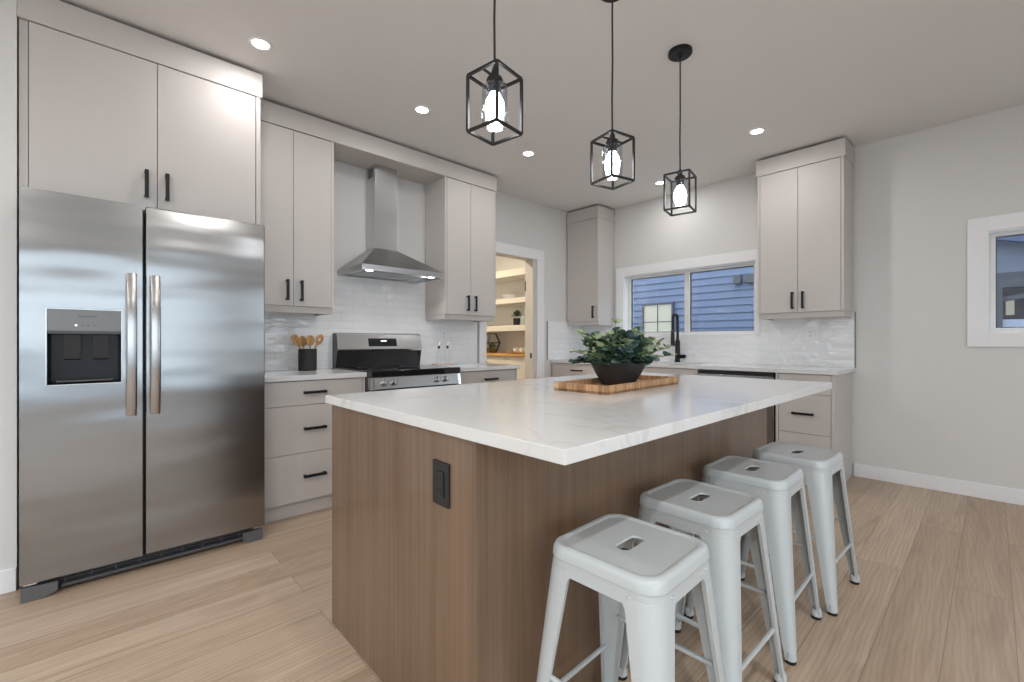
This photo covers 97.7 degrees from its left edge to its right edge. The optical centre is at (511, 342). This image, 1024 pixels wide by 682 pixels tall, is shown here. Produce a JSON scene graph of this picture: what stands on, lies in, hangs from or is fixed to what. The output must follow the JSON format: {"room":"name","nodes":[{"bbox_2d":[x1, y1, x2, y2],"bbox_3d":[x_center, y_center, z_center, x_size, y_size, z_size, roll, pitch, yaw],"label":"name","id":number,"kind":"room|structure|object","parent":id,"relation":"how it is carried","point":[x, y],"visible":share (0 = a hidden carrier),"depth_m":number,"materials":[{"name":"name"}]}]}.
{"room":"kitchen","nodes":[
{"label":"kitchen","id":0,"kind":"room"},
{"bbox_2d":[0,0,22,586],"bbox_3d":[-3.717,-0.258,1.159,3.342,2.745,0.764,0,0,-43],"label":"wall","id":1,"kind":"structure","parent":0,"point":[9,21],"depth_m":2.00,"materials":[{"name":"white paint"}]},
{"bbox_2d":[0,567,16,594],"bbox_3d":[-3.452,1.062,0.875,3.342,0.105,0.014,0,0,-43],"label":"baseboard","id":2,"kind":"structure","parent":1,"relation":"attached to","point":[8,577],"depth_m":1.99,"materials":[{"name":"white"}]},
{"bbox_2d":[263,121,567,377],"bbox_3d":[-0.924,-0.258,4.195,4.928,2.745,0.130,0,0,-43],"label":"wall","id":3,"kind":"structure","parent":0,"point":[521,222],"depth_m":4.20,"materials":[{"name":"white paint"}]},
{"bbox_2d":[17,0,261,224],"bbox_3d":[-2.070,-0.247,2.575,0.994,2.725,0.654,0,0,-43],"label":"upper cabinet","id":4,"kind":"object","parent":3,"relation":"attached to","point":[99,118],"visible":0.74,"depth_m":2.29,"materials":[{"name":"grey paint"}]},
{"bbox_2d":[260,121,333,315],"bbox_3d":[-1.607,-0.840,3.211,0.546,1.263,0.354,0,0,-43],"label":"upper cabinet","id":5,"kind":"object","parent":3,"relation":"attached to","point":[297,169],"visible":0.88,"depth_m":3.11,"materials":[{"name":"grey paint"}]},
{"bbox_2d":[260,99,496,191],"bbox_3d":[-1.039,-1.541,3.763,2.126,0.138,0.334,0,0,-43],"label":"soffit","id":6,"kind":"structure","parent":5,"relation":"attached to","point":[352,147],"depth_m":3.56,"materials":[{"name":"grey paint"}]},
{"bbox_2d":[338,164,444,283],"bbox_3d":[-0.994,-1.006,3.716,0.730,0.927,0.454,0,0,-43],"label":"range hood","id":7,"kind":"object","parent":3,"relation":"attached to","point":[381,260],"visible":1,"depth_m":3.72,"materials":[{"name":"silver metal"}]},
{"bbox_2d":[265,273,582,370],"bbox_3d":[-0.502,-0.175,4.491,3.908,0.770,0.012,0,0,-43],"label":"tiled wall","id":8,"kind":"structure","parent":3,"relation":"attached to","point":[361,305],"depth_m":3.90,"materials":[{"name":"grey tile"}]},
{"bbox_2d":[440,330,446,341],"bbox_3d":[-0.660,-0.065,4.332,0.072,0.116,0.010,0,0,-43],"label":"electrical outlet","id":9,"kind":"object","parent":8,"relation":"attached to","point":[443,333],"visible":1,"depth_m":4.33,"materials":[{"name":"white plastic"}]},
{"bbox_2d":[425,176,495,321],"bbox_3d":[-0.475,-0.840,4.267,0.593,1.263,0.354,0,0,-43],"label":"upper cabinet","id":10,"kind":"object","parent":3,"relation":"attached to","point":[460,217],"visible":1,"depth_m":4.12,"materials":[{"name":"grey paint"}]},
{"bbox_2d":[479,241,543,378],"bbox_3d":[-0.027,0.018,5.021,0.983,2.195,0.152,0,0,-43],"label":"door frame","id":11,"kind":"structure","parent":3,"relation":"in","point":[533,258],"depth_m":5.22,"materials":[{"name":"white wood"}]},
{"bbox_2d":[486,256,524,352],"bbox_3d":[-0.080,-0.258,6.393,0.100,2.745,1.936,0,0,-43],"label":"wall","id":12,"kind":"structure","parent":0,"point":[509,341],"depth_m":6.30,"materials":[{"name":"white paint"}]},
{"bbox_2d":[486,325,524,331],"bbox_3d":[-0.272,-0.185,6.304,0.298,0.076,1.795,0,0,-43],"label":"shelf","id":13,"kind":"object","parent":12,"relation":"attached to","point":[506,328],"visible":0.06,"depth_m":5.91,"materials":[{"name":"beige paint"}]},
{"bbox_2d":[513,310,521,324],"bbox_3d":[0.054,-0.326,5.846,0.161,0.205,0.169,0,0,-43],"label":"potted plant","id":14,"kind":"object","parent":13,"relation":"on","point":[516,321],"visible":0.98,"depth_m":5.81,"materials":[{"name":"green plant"}]},
{"bbox_2d":[521,315,524,324],"bbox_3d":[0.156,-0.285,5.729,0.092,0.124,0.092,0,0,-43],"label":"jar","id":15,"kind":"object","parent":13,"relation":"on","point":[523,316],"visible":0.73,"depth_m":5.69,"materials":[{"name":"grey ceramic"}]},
{"bbox_2d":[496,267,524,282],"bbox_3d":[-0.272,-0.903,6.304,0.298,0.088,1.795,0,0,-43],"label":"shelf","id":16,"kind":"object","parent":12,"relation":"attached to","point":[519,273],"visible":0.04,"depth_m":5.89,"materials":[{"name":"beige paint"}]},
{"bbox_2d":[496,297,524,306],"bbox_3d":[-0.272,-0.538,6.304,0.298,0.063,1.795,0,0,-43],"label":"shelf","id":17,"kind":"object","parent":12,"relation":"attached to","point":[513,301],"visible":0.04,"depth_m":5.87,"materials":[{"name":"beige paint"}]},
{"bbox_2d":[501,294,514,298],"bbox_3d":[-0.050,-0.606,5.995,0.184,0.070,0.184,0,0,-43],"label":"serving bowl","id":18,"kind":"object","parent":17,"relation":"on","point":[505,296],"visible":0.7,"depth_m":5.94,"materials":[{"name":"white ceramic"}]},
{"bbox_2d":[0,475,1023,681],"bbox_3d":[-0.493,1.155,1.297,8.508,0.080,9.430,0,0,-43],"label":"floor","id":19,"kind":"structure","parent":0,"point":[938,596],"depth_m":1.83,"materials":[{"name":"brown wood"}]},
{"bbox_2d":[19,186,264,603],"bbox_3d":[-1.995,0.226,2.486,0.941,1.779,0.842,0,0,-43],"label":"refrigerator","id":20,"kind":"object","parent":19,"relation":"on","point":[142,335],"visible":1,"depth_m":2.14,"materials":[{"name":"grey metal"}]},
{"bbox_2d":[265,377,364,522],"bbox_3d":[-1.473,0.678,3.140,0.660,0.873,0.640,0,0,-43],"label":"base cabinet","id":21,"kind":"object","parent":19,"relation":"on","point":[298,418],"visible":0.58,"depth_m":2.86,"materials":[{"name":"grey paint"}]},
{"bbox_2d":[265,369,366,381],"bbox_3d":[-1.477,0.226,3.147,0.667,0.032,0.630,0,0,-43],"label":"countertop","id":22,"kind":"structure","parent":21,"relation":"on","point":[283,375],"depth_m":3.01,"materials":[{"name":"white stone"}]},
{"bbox_2d":[298,349,316,370],"bbox_3d":[-1.528,0.129,3.346,0.128,0.162,0.128,0,0,-43],"label":"utensil crock","id":23,"kind":"object","parent":22,"relation":"on","point":[307,358],"visible":0.99,"depth_m":3.29,"materials":[{"name":"black ceramic"}]},
{"bbox_2d":[291,335,300,348],"bbox_3d":[-1.565,0.070,3.328,0.147,0.256,0.011,0,0,-42],"label":"wooden spatula","id":24,"kind":"object","parent":23,"relation":"in","point":[295,339],"visible":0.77,"depth_m":3.30,"materials":[{"name":"brown wood"}]},
{"bbox_2d":[299,336,306,348],"bbox_3d":[-1.571,0.074,3.364,0.016,0.245,0.058,0,0,43],"label":"wooden spoon","id":25,"kind":"object","parent":23,"relation":"in","point":[302,339],"visible":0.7,"depth_m":3.36,"materials":[{"name":"brown wood"}]},
{"bbox_2d":[306,335,314,348],"bbox_3d":[-1.496,0.071,3.319,0.058,0.250,0.017,2,-1,-43],"label":"wooden spoon","id":26,"kind":"object","parent":23,"relation":"in","point":[310,340],"visible":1,"depth_m":3.32,"materials":[{"name":"brown wood"}]},
{"bbox_2d":[314,334,323,348],"bbox_3d":[-1.489,0.068,3.359,0.146,0.260,0.014,0,0,-40],"label":"slotted spoon","id":27,"kind":"object","parent":23,"relation":"in","point":[321,336],"visible":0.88,"depth_m":3.38,"materials":[{"name":"brown wood"}]},
{"bbox_2d":[333,333,460,391],"bbox_3d":[-0.912,0.503,3.592,0.768,1.163,0.733,0,0,-43],"label":"range","id":28,"kind":"object","parent":19,"relation":"on","point":[391,361],"visible":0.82,"depth_m":3.60,"materials":[{"name":"grey metal"}]},
{"bbox_2d":[337,364,459,377],"bbox_3d":[-0.899,0.223,3.579,0.762,0.049,0.606,0,0,-43],"label":"cooktop","id":29,"kind":"object","parent":28,"relation":"in","point":[373,370],"depth_m":3.42,"materials":[{"name":"grey"}]},
{"bbox_2d":[459,369,516,384],"bbox_3d":[-0.407,0.678,4.134,0.704,0.873,0.640,0,0,-43],"label":"base cabinet","id":30,"kind":"object","parent":19,"relation":"on","point":[467,377],"visible":0.16,"depth_m":3.92,"materials":[{"name":"grey paint"}]},
{"bbox_2d":[437,363,519,371],"bbox_3d":[-0.405,0.226,4.145,0.727,0.032,0.630,0,0,-43],"label":"countertop","id":31,"kind":"structure","parent":30,"relation":"on","point":[463,366],"depth_m":4.04,"materials":[{"name":"white stone"}]},
{"bbox_2d":[432,363,454,364],"bbox_3d":[-0.641,0.204,4.186,0.200,0.012,0.090,0,0,-43],"label":"tray","id":32,"kind":"object","parent":31,"relation":"on","point":[439,363],"visible":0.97,"depth_m":4.20,"materials":[{"name":"beige stone"}]},
{"bbox_2d":[486,356,524,379],"bbox_3d":[-0.284,0.648,6.293,0.325,0.934,1.785,0,0,-43],"label":"pantry cabinet","id":33,"kind":"object","parent":19,"relation":"on","point":[512,360],"visible":0.09,"depth_m":5.79,"materials":[{"name":"beige paint"}]},
{"bbox_2d":[486,352,524,356],"bbox_3d":[-0.283,0.162,6.294,0.328,0.037,1.795,0,0,-43],"label":"countertop","id":34,"kind":"structure","parent":33,"relation":"on","point":[497,353],"depth_m":5.86,"materials":[{"name":"brown wood"}]},
{"bbox_2d":[486,333,499,352],"bbox_3d":[-0.272,0.007,6.265,0.257,0.269,0.268,0,0,-43],"label":"terrarium","id":35,"kind":"object","parent":34,"relation":"on","point":[490,349],"visible":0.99,"depth_m":6.20,"materials":[{"name":"black metal"}]},
{"bbox_2d":[506,351,524,353],"bbox_3d":[0.119,0.130,5.784,0.180,0.025,0.380,0,0,-43],"label":"wooden tray","id":36,"kind":"object","parent":34,"relation":"on","point":[519,352],"visible":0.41,"depth_m":5.73,"materials":[{"name":"brown wood"}]},
{"bbox_2d":[332,405,766,681],"bbox_3d":[0.353,0.678,2.169,2.095,0.873,0.950,0,0,-43],"label":"kitchen island","id":37,"kind":"object","parent":19,"relation":"on","point":[423,590],"visible":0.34,"depth_m":1.33,"materials":[{"name":"brown wood"}]},
{"bbox_2d":[433,459,449,508],"bbox_3d":[-0.193,0.382,1.211,0.012,0.118,0.076,0,0,-43],"label":"electrical outlet","id":38,"kind":"object","parent":37,"relation":"attached to","point":[441,470],"visible":1,"depth_m":1.20,"materials":[{"name":"black plastic"}]},
{"bbox_2d":[435,470,443,497],"bbox_3d":[-0.195,0.382,1.209,0.005,0.070,0.036,0,0,-43],"label":"receptacle","id":39,"kind":"object","parent":38,"relation":"attached to","point":[439,474],"depth_m":1.21,"materials":[{"name":"black plastic"}]},
{"bbox_2d":[325,372,831,465],"bbox_3d":[0.465,0.226,2.062,2.148,0.032,1.244,0,0,-43],"label":"island countertop","id":40,"kind":"structure","parent":37,"relation":"on","point":[528,417],"depth_m":1.42,"materials":[{"name":"white stone"}]},
{"bbox_2d":[554,375,677,394],"bbox_3d":[0.512,0.192,2.112,0.270,0.036,0.670,0,0,44],"label":"serving tray","id":41,"kind":"object","parent":40,"relation":"on","point":[591,385],"visible":0.71,"depth_m":1.94,"materials":[{"name":"brown wood"}]},
{"bbox_2d":[568,318,675,384],"bbox_3d":[0.520,0.038,2.110,0.480,0.318,0.382,0,0,30],"label":"potted plant","id":42,"kind":"object","parent":41,"relation":"on","point":[616,356],"visible":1,"depth_m":2.02,"materials":[{"name":"green plant"}]},
{"bbox_2d":[591,362,645,384],"bbox_3d":[0.501,0.145,2.114,0.258,0.104,0.258,0,0,-43],"label":"bowl","id":43,"kind":"object","parent":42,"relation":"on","point":[610,373],"depth_m":2.02,"materials":[{"name":"black ceramic"}]},
{"bbox_2d":[552,363,595,376],"bbox_3d":[0.952,0.679,5.309,0.640,0.872,0.770,0,0,-43],"label":"base cabinet","id":44,"kind":"object","parent":19,"relation":"on","point":[558,369],"visible":0.22,"depth_m":5.18,"materials":[{"name":"grey paint"}]},
{"bbox_2d":[536,514,724,681],"bbox_3d":[0.300,0.810,1.139,0.400,0.610,0.401,0,0,-44],"label":"bar stool","id":45,"kind":"object","parent":19,"relation":"on","point":[640,586],"visible":1,"depth_m":1.09,"materials":[{"name":"grey metal"}]},
{"bbox_2d":[642,367,699,374],"bbox_3d":[1.561,0.678,4.656,0.640,0.873,1.012,0,0,-43],"label":"base cabinet","id":46,"kind":"object","parent":19,"relation":"on","point":[646,369],"visible":0.05,"depth_m":4.27,"materials":[{"name":"grey paint"}]},
{"bbox_2d":[550,359,854,374],"bbox_3d":[1.662,0.226,4.557,0.630,0.032,2.846,0,0,-43],"label":"countertop","id":47,"kind":"structure","parent":46,"relation":"on","point":[665,364],"depth_m":3.90,"materials":[{"name":"white stone"}]},
{"bbox_2d":[671,313,685,361],"bbox_3d":[1.768,-0.051,4.712,0.136,0.521,0.156,0,0,-43],"label":"faucet","id":48,"kind":"object","parent":47,"relation":"on","point":[676,343],"visible":0.97,"depth_m":4.75,"materials":[{"name":"black metal"}]},
{"bbox_2d":[618,479,786,681],"bbox_3d":[0.621,0.810,1.477,0.400,0.610,0.401,0,0,-42],"label":"bar stool","id":49,"kind":"object","parent":19,"relation":"on","point":[723,515],"visible":0.72,"depth_m":1.38,"materials":[{"name":"grey metal"}]},
{"bbox_2d":[698,369,775,443],"bbox_3d":[2.125,0.681,4.051,0.602,0.868,0.630,0,0,-43],"label":"dishwasher","id":50,"kind":"object","parent":19,"relation":"on","point":[771,411],"visible":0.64,"depth_m":3.69,"materials":[{"name":"black metal"}]},
{"bbox_2d":[684,456,821,665],"bbox_3d":[0.975,0.810,1.814,0.400,0.610,0.401,0,0,-44],"label":"bar stool","id":51,"kind":"object","parent":19,"relation":"on","point":[780,487],"visible":0.72,"depth_m":1.67,"materials":[{"name":"grey metal"}]},
{"bbox_2d":[740,442,859,616],"bbox_3d":[1.332,0.810,2.091,0.400,0.610,0.401,0,0,-41],"label":"bar stool","id":52,"kind":"object","parent":19,"relation":"on","point":[823,469],"visible":0.61,"depth_m":1.94,"materials":[{"name":"grey metal"}]},
{"bbox_2d":[776,372,851,484],"bbox_3d":[2.478,0.678,3.672,0.640,0.873,0.395,0,0,-43],"label":"base cabinet","id":53,"kind":"object","parent":19,"relation":"on","point":[823,419],"visible":0.44,"depth_m":3.47,"materials":[{"name":"grey paint"}]},
{"bbox_2d":[25,0,1023,212],"bbox_3d":[-0.493,-1.680,1.297,8.508,0.100,9.430,0,0,-43],"label":"ceiling","id":54,"kind":"structure","parent":0,"point":[809,73],"depth_m":2.70,"materials":[{"name":"white paint"}]},
{"bbox_2d":[248,36,272,50],"bbox_3d":[-1.371,-1.627,2.441,0.122,0.006,0.122,0,0,-43],"label":"recessed light","id":55,"kind":"object","parent":54,"relation":"in","point":[259,43],"visible":1,"depth_m":2.44,"materials":[{"name":"white"}]},
{"bbox_2d":[413,105,430,113],"bbox_3d":[-0.630,-1.627,3.133,0.122,0.006,0.122,0,0,-43],"label":"recessed light","id":56,"kind":"object","parent":54,"relation":"in","point":[420,109],"visible":1,"depth_m":3.13,"materials":[{"name":"white"}]},
{"bbox_2d":[466,0,522,145],"bbox_3d":[-0.061,-1.181,1.573,0.143,0.898,0.143,0,0,38],"label":"pendant light","id":57,"kind":"object","parent":54,"relation":"hanging from","point":[494,106],"visible":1,"depth_m":1.56,"materials":[{"name":"black metal"}]},
{"bbox_2d":[486,74,502,93],"bbox_3d":[-0.061,-0.902,1.573,0.060,0.054,0.060,0,0,38],"label":"socket","id":58,"kind":"object","parent":57,"relation":"attached to","point":[490,80],"depth_m":1.55,"materials":[{"name":"black metal"}]},
{"bbox_2d":[521,150,534,156],"bbox_3d":[0.140,-1.627,3.860,0.122,0.006,0.122,0,0,-43],"label":"recessed light","id":59,"kind":"object","parent":54,"relation":"in","point":[528,153],"visible":1,"depth_m":3.85,"materials":[{"name":"white"}]},
{"bbox_2d":[590,0,634,189],"bbox_3d":[0.462,-1.181,2.060,0.143,0.898,0.143,0,0,-31],"label":"pendant light","id":60,"kind":"object","parent":54,"relation":"hanging from","point":[612,161],"visible":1,"depth_m":2.05,"materials":[{"name":"black metal"}]},
{"bbox_2d":[606,138,618,152],"bbox_3d":[0.462,-0.902,2.060,0.060,0.054,0.060,0,0,-31],"label":"socket","id":61,"kind":"object","parent":60,"relation":"attached to","point":[615,141],"depth_m":2.04,"materials":[{"name":"black metal"}]},
{"bbox_2d":[654,180,665,184],"bbox_3d":[1.512,-1.627,4.567,0.122,0.006,0.122,0,0,-43],"label":"recessed light","id":62,"kind":"object","parent":54,"relation":"in","point":[661,181],"visible":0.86,"depth_m":4.55,"materials":[{"name":"white"}]},
{"bbox_2d":[663,44,696,215],"bbox_3d":[0.942,-1.181,2.507,0.143,0.898,0.143,0,0,36],"label":"pendant light","id":63,"kind":"object","parent":54,"relation":"hanging from","point":[681,52],"visible":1,"depth_m":2.49,"materials":[{"name":"black metal"}]},
{"bbox_2d":[675,175,685,186],"bbox_3d":[0.942,-0.902,2.507,0.060,0.054,0.060,0,0,36],"label":"socket","id":64,"kind":"object","parent":63,"relation":"attached to","point":[679,179],"depth_m":2.49,"materials":[{"name":"black metal"}]},
{"bbox_2d":[748,127,765,134],"bbox_3d":[1.889,-1.627,3.451,0.122,0.006,0.122,0,0,-43],"label":"recessed light","id":65,"kind":"object","parent":54,"relation":"in","point":[759,130],"visible":1,"depth_m":3.45,"materials":[{"name":"white"}]},
{"bbox_2d":[613,104,1023,489],"bbox_3d":[3.117,-0.258,3.568,0.130,2.745,7.830,0,0,-43],"label":"wall","id":66,"kind":"structure","parent":0,"point":[925,401],"depth_m":3.46,"materials":[{"name":"white paint"}]},
{"bbox_2d":[567,205,614,325],"bbox_3d":[0.959,-0.909,5.515,0.360,1.402,0.478,0,0,-43],"label":"upper cabinet","id":67,"kind":"object","parent":66,"relation":"attached to","point":[590,230],"visible":0.98,"depth_m":5.38,"materials":[{"name":"grey paint"}]},
{"bbox_2d":[616,249,759,335],"bbox_3d":[1.865,-0.481,4.899,0.148,0.821,1.607,0,0,-43],"label":"window","id":68,"kind":"structure","parent":66,"relation":"in","point":[625,277],"depth_m":4.87,"materials":[{"name":"white"}]},
{"bbox_2d":[583,312,855,367],"bbox_3d":[1.896,-0.024,4.774,0.012,0.467,2.848,0,0,-43],"label":"tiled wall","id":69,"kind":"structure","parent":66,"relation":"attached to","point":[780,341],"depth_m":4.14,"materials":[{"name":"grey tile"}]},
{"bbox_2d":[806,327,814,339],"bbox_3d":[2.642,-0.075,3.961,0.010,0.116,0.072,0,0,-43],"label":"electrical outlet","id":70,"kind":"object","parent":69,"relation":"attached to","point":[810,331],"visible":1,"depth_m":3.96,"materials":[{"name":"white plastic"}]},
{"bbox_2d":[808,330,812,337],"bbox_3d":[2.640,-0.075,3.959,0.004,0.068,0.034,0,0,-43],"label":"receptacle","id":71,"kind":"object","parent":70,"relation":"attached to","point":[810,332],"depth_m":3.96,"materials":[{"name":"grey plastic"}]},
{"bbox_2d":[756,138,853,319],"bbox_3d":[2.507,-0.909,3.855,0.360,1.402,0.651,0,0,-43],"label":"upper cabinet","id":72,"kind":"object","parent":66,"relation":"attached to","point":[805,196],"visible":1,"depth_m":3.72,"materials":[{"name":"grey paint"}]},
{"bbox_2d":[854,463,1023,505],"bbox_3d":[4.251,1.062,2.246,0.014,0.105,4.090,0,0,-43],"label":"baseboard","id":73,"kind":"structure","parent":66,"relation":"attached to","point":[973,489],"depth_m":3.34,"materials":[{"name":"white wood"}]},
{"bbox_2d":[967,212,1023,346],"bbox_3d":[3.682,-0.430,2.957,0.158,0.922,0.942,0,0,-43],"label":"window","id":74,"kind":"structure","parent":66,"relation":"in","point":[983,233],"depth_m":3.20,"materials":[{"name":"white wood"}]},
{"label":"outside","id":75,"kind":"structure","parent":0,"visible":0},
{"bbox_3d":[0.000,1.565,0.000,60.000,0.100,60.000,0,0,-43],"label":"ground","id":76,"kind":"structure","parent":75,"visible":0},
{"bbox_2d":[633,266,753,331],"bbox_3d":[0.780,-1.702,10.090,0.300,6.435,10.300,0,0,-43],"label":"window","id":77,"kind":"structure","parent":76,"relation":"on","point":[722,300],"depth_m":7.45,"materials":[{"name":"blue"}]},
{"bbox_2d":[733,275,741,283],"bbox_3d":[3.522,-0.980,6.987,0.080,0.130,0.110,0,0,-43],"label":"vent hood","id":78,"kind":"object","parent":77,"relation":"attached to","point":[737,279],"depth_m":6.95,"materials":[{"name":"grey plastic"}]},
{"bbox_2d":[746,273,753,282],"bbox_3d":[3.652,-0.980,6.848,0.080,0.130,0.110,0,0,-43],"label":"vent hood","id":79,"kind":"object","parent":77,"relation":"attached to","point":[749,276],"depth_m":6.82,"materials":[{"name":"grey plastic"}]},
{"bbox_2d":[997,235,1023,326],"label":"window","id":80,"kind":"structure","parent":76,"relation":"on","point":[1010,250],"depth_m":4.78,"materials":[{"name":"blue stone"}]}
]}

